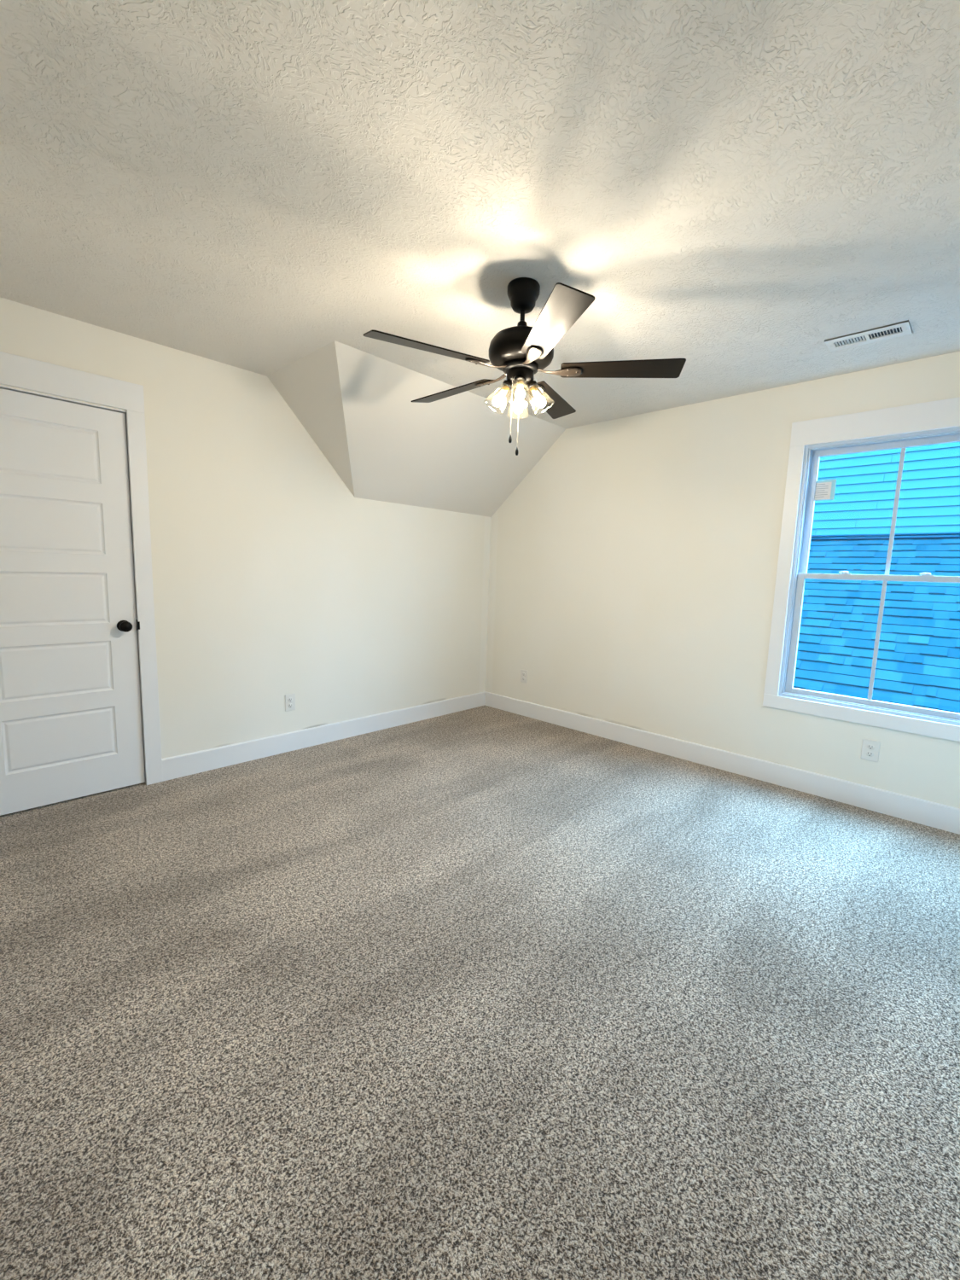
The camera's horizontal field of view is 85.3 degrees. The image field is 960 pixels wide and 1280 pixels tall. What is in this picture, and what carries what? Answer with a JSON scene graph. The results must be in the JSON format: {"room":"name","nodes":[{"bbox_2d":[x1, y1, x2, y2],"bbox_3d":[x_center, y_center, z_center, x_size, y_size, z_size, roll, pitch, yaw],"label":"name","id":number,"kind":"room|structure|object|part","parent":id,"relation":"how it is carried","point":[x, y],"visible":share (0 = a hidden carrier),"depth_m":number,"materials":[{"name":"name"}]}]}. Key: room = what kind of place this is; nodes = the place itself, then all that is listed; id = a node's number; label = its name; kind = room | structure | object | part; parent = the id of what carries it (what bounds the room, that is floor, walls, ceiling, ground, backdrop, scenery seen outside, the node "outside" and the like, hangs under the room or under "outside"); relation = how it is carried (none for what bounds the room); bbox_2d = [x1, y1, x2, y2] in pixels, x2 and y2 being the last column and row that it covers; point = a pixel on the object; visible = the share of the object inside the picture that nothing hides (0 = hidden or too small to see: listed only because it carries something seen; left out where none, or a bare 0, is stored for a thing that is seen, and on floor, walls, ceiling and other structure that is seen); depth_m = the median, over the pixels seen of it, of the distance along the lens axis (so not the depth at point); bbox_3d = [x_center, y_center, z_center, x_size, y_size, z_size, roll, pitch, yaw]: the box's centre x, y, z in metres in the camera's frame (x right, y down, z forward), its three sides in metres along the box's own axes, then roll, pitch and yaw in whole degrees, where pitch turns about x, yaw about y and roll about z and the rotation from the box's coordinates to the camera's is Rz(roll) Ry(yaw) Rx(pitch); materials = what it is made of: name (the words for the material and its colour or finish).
{"room":"empty bedroom","nodes":[
{"label":"empty bedroom","id":0,"kind":"room"},
{"bbox_2d":[0,296,491,758],"bbox_3d":[-1.274,-0.447,3.545,0.140,2.418,4.060,9,10,43],"label":"wall","id":1,"kind":"structure","parent":0,"point":[271,580],"depth_m":3.34,"materials":[{"name":"beige paint"}]},
{"bbox_2d":[0,385,145,815],"bbox_3d":[-2.150,-0.162,2.625,0.198,2.036,0.718,9,10,43],"label":"door","id":2,"kind":"structure","parent":1,"relation":"in","point":[72,724],"depth_m":2.63,"materials":[{"name":"white paint"}]},
{"bbox_3d":[-1.907,-0.073,2.801,0.068,0.062,0.062,9,10,43],"label":"knob","id":3,"kind":"part","parent":2,"relation":"part of","materials":[{"name":"black metal"}]},
{"bbox_3d":[-1.885,-0.082,2.870,0.052,0.060,0.009,9,10,43],"label":"strike plate","id":4,"kind":"part","parent":2,"relation":"part of","materials":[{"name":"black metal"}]},
{"bbox_2d":[0,351,162,785],"bbox_3d":[-2.113,-0.228,2.581,0.017,2.181,0.865,9,10,43],"label":"door frame","id":5,"kind":"structure","parent":1,"relation":"attached to","point":[16,371],"depth_m":2.77,"materials":[{"name":"white paint"}]},
{"bbox_2d":[285,693,295,711],"bbox_3d":[-1.294,0.426,3.557,0.010,0.116,0.072,9,10,43],"label":"wall outlet","id":6,"kind":"object","parent":1,"relation":"attached to","point":[289,699],"visible":1,"depth_m":3.55,"materials":[{"name":"white plastic"}]},
{"bbox_2d":[161,691,485,781],"bbox_3d":[-0.896,0.657,4.012,0.014,0.132,2.746,9,10,43],"label":"baseboard","id":7,"kind":"structure","parent":1,"relation":"attached to","point":[181,765],"depth_m":3.65,"materials":[{"name":"white paint"}]},
{"bbox_2d":[0,705,959,1279],"bbox_3d":[0.100,1.011,2.366,4.060,0.080,4.060,9,10,43],"label":"floor","id":8,"kind":"structure","parent":0,"point":[483,992],"depth_m":1.47,"materials":[{"name":"beige carpet"}]},
{"bbox_2d":[0,0,959,517],"bbox_3d":[0.169,-1.162,2.082,4.060,0.771,4.060,9,10,43],"label":"ceiling","id":9,"kind":"structure","parent":0,"point":[737,189],"depth_m":1.60,"materials":[{"name":"white paint"}]},
{"bbox_2d":[363,277,686,455],"bbox_3d":[0.126,-1.098,2.132,1.197,0.673,1.257,-2,8,-28],"label":"ceiling fan","id":10,"kind":"object","parent":9,"relation":"hanging from","point":[521,351],"visible":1,"depth_m":2.07,"materials":[{"name":"black metal"}]},
{"bbox_3d":[-0.189,-1.096,1.960,0.479,0.032,0.124,-2,8,-28],"label":"fan blade","id":11,"kind":"part","parent":10,"relation":"part of","materials":[{"name":"brown wood"}]},
{"bbox_3d":[-0.127,-1.155,2.428,0.479,0.032,0.124,9,10,43],"label":"fan blade","id":12,"kind":"part","parent":10,"relation":"part of","materials":[{"name":"brown wood"}]},
{"bbox_3d":[0.030,-1.101,2.079,0.190,0.025,0.059,-2,8,-28],"label":"blade arm","id":13,"kind":"part","parent":10,"relation":"part of","materials":[{"name":"brown metal"}]},
{"bbox_3d":[0.054,-1.124,2.258,0.190,0.025,0.059,9,10,43],"label":"blade arm","id":14,"kind":"part","parent":10,"relation":"part of","materials":[{"name":"brown metal"}]},
{"bbox_3d":[0.073,-0.994,2.171,0.039,0.039,0.039,9,10,43],"label":"light bulb","id":15,"kind":"part","parent":10,"relation":"part of","materials":[{"name":"white glass"}]},
{"bbox_2d":[501,384,509,393],"bbox_3d":[0.106,-1.040,2.163,0.035,0.034,0.027,2,7,2],"label":"bulb socket","id":16,"kind":"object","parent":10,"relation":"attached to","point":[505,388],"depth_m":2.15,"materials":[{"name":"gold metal"}]},
{"bbox_3d":[0.129,-0.961,2.131,0.002,0.232,0.003,9,10,43],"label":"pull chain","id":17,"kind":"part","parent":10,"relation":"part of","materials":[{"name":"beige"}]},
{"bbox_3d":[0.166,-1.002,2.257,0.039,0.039,0.039,9,10,43],"label":"light bulb","id":18,"kind":"part","parent":10,"relation":"part of","materials":[{"name":"white glass"}]},
{"bbox_3d":[0.160,-0.979,2.079,0.039,0.039,0.039,9,10,43],"label":"light bulb","id":19,"kind":"part","parent":10,"relation":"part of","materials":[{"name":"white glass"}]},
{"bbox_2d":[517,379,523,386],"bbox_3d":[0.163,-1.031,2.104,0.027,0.034,0.035,2,7,2],"label":"bulb socket","id":20,"kind":"object","parent":10,"relation":"attached to","point":[520,382],"depth_m":2.09,"materials":[{"name":"gold metal"}]},
{"bbox_3d":[0.195,-1.086,2.002,0.059,0.025,0.190,0,8,-11],"label":"blade arm","id":21,"kind":"part","parent":10,"relation":"part of","materials":[{"name":"brown metal"}]},
{"bbox_2d":[529,385,537,393],"bbox_3d":[0.223,-1.036,2.160,0.035,0.034,0.027,2,7,2],"label":"bulb socket","id":22,"kind":"object","parent":10,"relation":"attached to","point":[533,389],"depth_m":2.15,"materials":[{"name":"gold metal"}]},
{"bbox_3d":[0.233,-1.123,2.292,0.059,0.025,0.190,5,8,25],"label":"blade arm","id":23,"kind":"part","parent":10,"relation":"part of","materials":[{"name":"brown metal"}]},
{"bbox_3d":[0.253,-0.988,2.166,0.039,0.039,0.039,9,10,43],"label":"light bulb","id":24,"kind":"part","parent":10,"relation":"part of","materials":[{"name":"white glass"}]},
{"bbox_3d":[0.341,-1.152,2.515,0.124,0.032,0.479,5,8,25],"label":"fan blade","id":25,"kind":"part","parent":10,"relation":"part of","materials":[{"name":"brown wood"}]},
{"bbox_3d":[0.240,-1.056,1.758,0.124,0.032,0.479,0,8,-11],"label":"fan blade","id":26,"kind":"part","parent":10,"relation":"part of","materials":[{"name":"brown wood"}]},
{"bbox_3d":[0.320,-1.099,2.134,0.190,0.025,0.059,3,8,7],"label":"blade arm","id":27,"kind":"part","parent":10,"relation":"part of","materials":[{"name":"brown metal"}]},
{"bbox_3d":[0.568,-1.091,2.102,0.479,0.032,0.124,3,8,7],"label":"fan blade","id":28,"kind":"part","parent":10,"relation":"part of","materials":[{"name":"brown wood"}]},
{"bbox_2d":[824,320,912,351],"bbox_3d":[1.818,-1.421,2.447,0.316,0.009,0.152,9,10,43],"label":"ceiling vent","id":29,"kind":"object","parent":9,"relation":"in","point":[901,328],"visible":1,"depth_m":2.44,"materials":[{"name":"white plastic"}]},
{"bbox_2d":[485,351,959,808],"bbox_3d":[1.547,-0.360,3.564,3.920,2.418,0.140,9,10,43],"label":"wall","id":30,"kind":"structure","parent":0,"point":[633,567],"depth_m":3.61,"materials":[{"name":"beige paint"}]},
{"bbox_2d":[520,669,527,683],"bbox_3d":[0.390,0.324,4.643,0.072,0.116,0.010,9,10,43],"label":"wall outlet","id":31,"kind":"object","parent":30,"relation":"attached to","point":[523,672],"visible":1,"depth_m":4.64,"materials":[{"name":"white plastic"}]},
{"bbox_2d":[484,692,959,834],"bbox_3d":[1.412,0.771,3.700,3.766,0.132,0.014,9,10,43],"label":"baseboard","id":32,"kind":"structure","parent":30,"relation":"attached to","point":[942,817],"depth_m":3.34,"materials":[{"name":"white paint"}]},
{"bbox_2d":[762,396,959,741],"bbox_3d":[2.240,-0.378,2.871,1.054,1.711,0.142,9,10,43],"label":"window","id":33,"kind":"structure","parent":30,"relation":"in","point":[813,453],"depth_m":2.98,"materials":[{"name":"white plastic"}]},
{"bbox_2d":[814,478,836,500],"bbox_3d":[2.016,-0.879,3.059,0.116,0.117,0.002,9,10,43],"label":"label sticker","id":34,"kind":"object","parent":33,"relation":"attached to","point":[825,489],"visible":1,"depth_m":3.05,"materials":[{"name":"white paper"}]},
{"bbox_3d":[2.216,0.010,2.909,0.848,0.741,0.026,9,10,43],"label":"sash","id":35,"kind":"part","parent":33,"relation":"part of","materials":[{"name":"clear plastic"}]},
{"bbox_3d":[2.264,-0.700,2.843,0.860,0.754,0.026,9,10,43],"label":"sash","id":36,"kind":"part","parent":33,"relation":"part of","materials":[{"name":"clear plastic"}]},
{"bbox_2d":[860,738,880,762],"bbox_3d":[2.196,0.621,2.932,0.080,0.118,0.010,9,10,43],"label":"wall outlet","id":37,"kind":"object","parent":30,"relation":"attached to","point":[870,749],"visible":1,"depth_m":2.93,"materials":[{"name":"white plastic"}]},
{"bbox_2d":[866,751,873,756],"bbox_3d":[2.193,0.641,2.933,0.034,0.029,0.004,9,10,43],"label":"receptacle","id":38,"kind":"object","parent":37,"relation":"attached to","point":[868,753],"depth_m":2.93,"materials":[{"name":"grey plastic"}]},
{"bbox_2d":[866,744,874,749],"bbox_3d":[2.194,0.601,2.928,0.034,0.029,0.004,9,10,43],"label":"receptacle","id":39,"kind":"object","parent":37,"relation":"attached to","point":[869,746],"depth_m":2.93,"materials":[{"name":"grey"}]},
{"bbox_3d":[5.325,3.368,8.832,21.000,0.100,11.600,9,10,43],"label":"ground","id":40,"kind":"structure","parent":0,"visible":0},
{"bbox_2d":[793,442,959,713],"bbox_3d":[3.546,-0.442,5.574,14.552,4.361,4.394,9,10,43],"label":"neighbor house","id":41,"kind":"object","parent":40,"relation":"on","point":[918,660],"visible":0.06,"depth_m":6.08,"materials":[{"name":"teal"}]}
]}

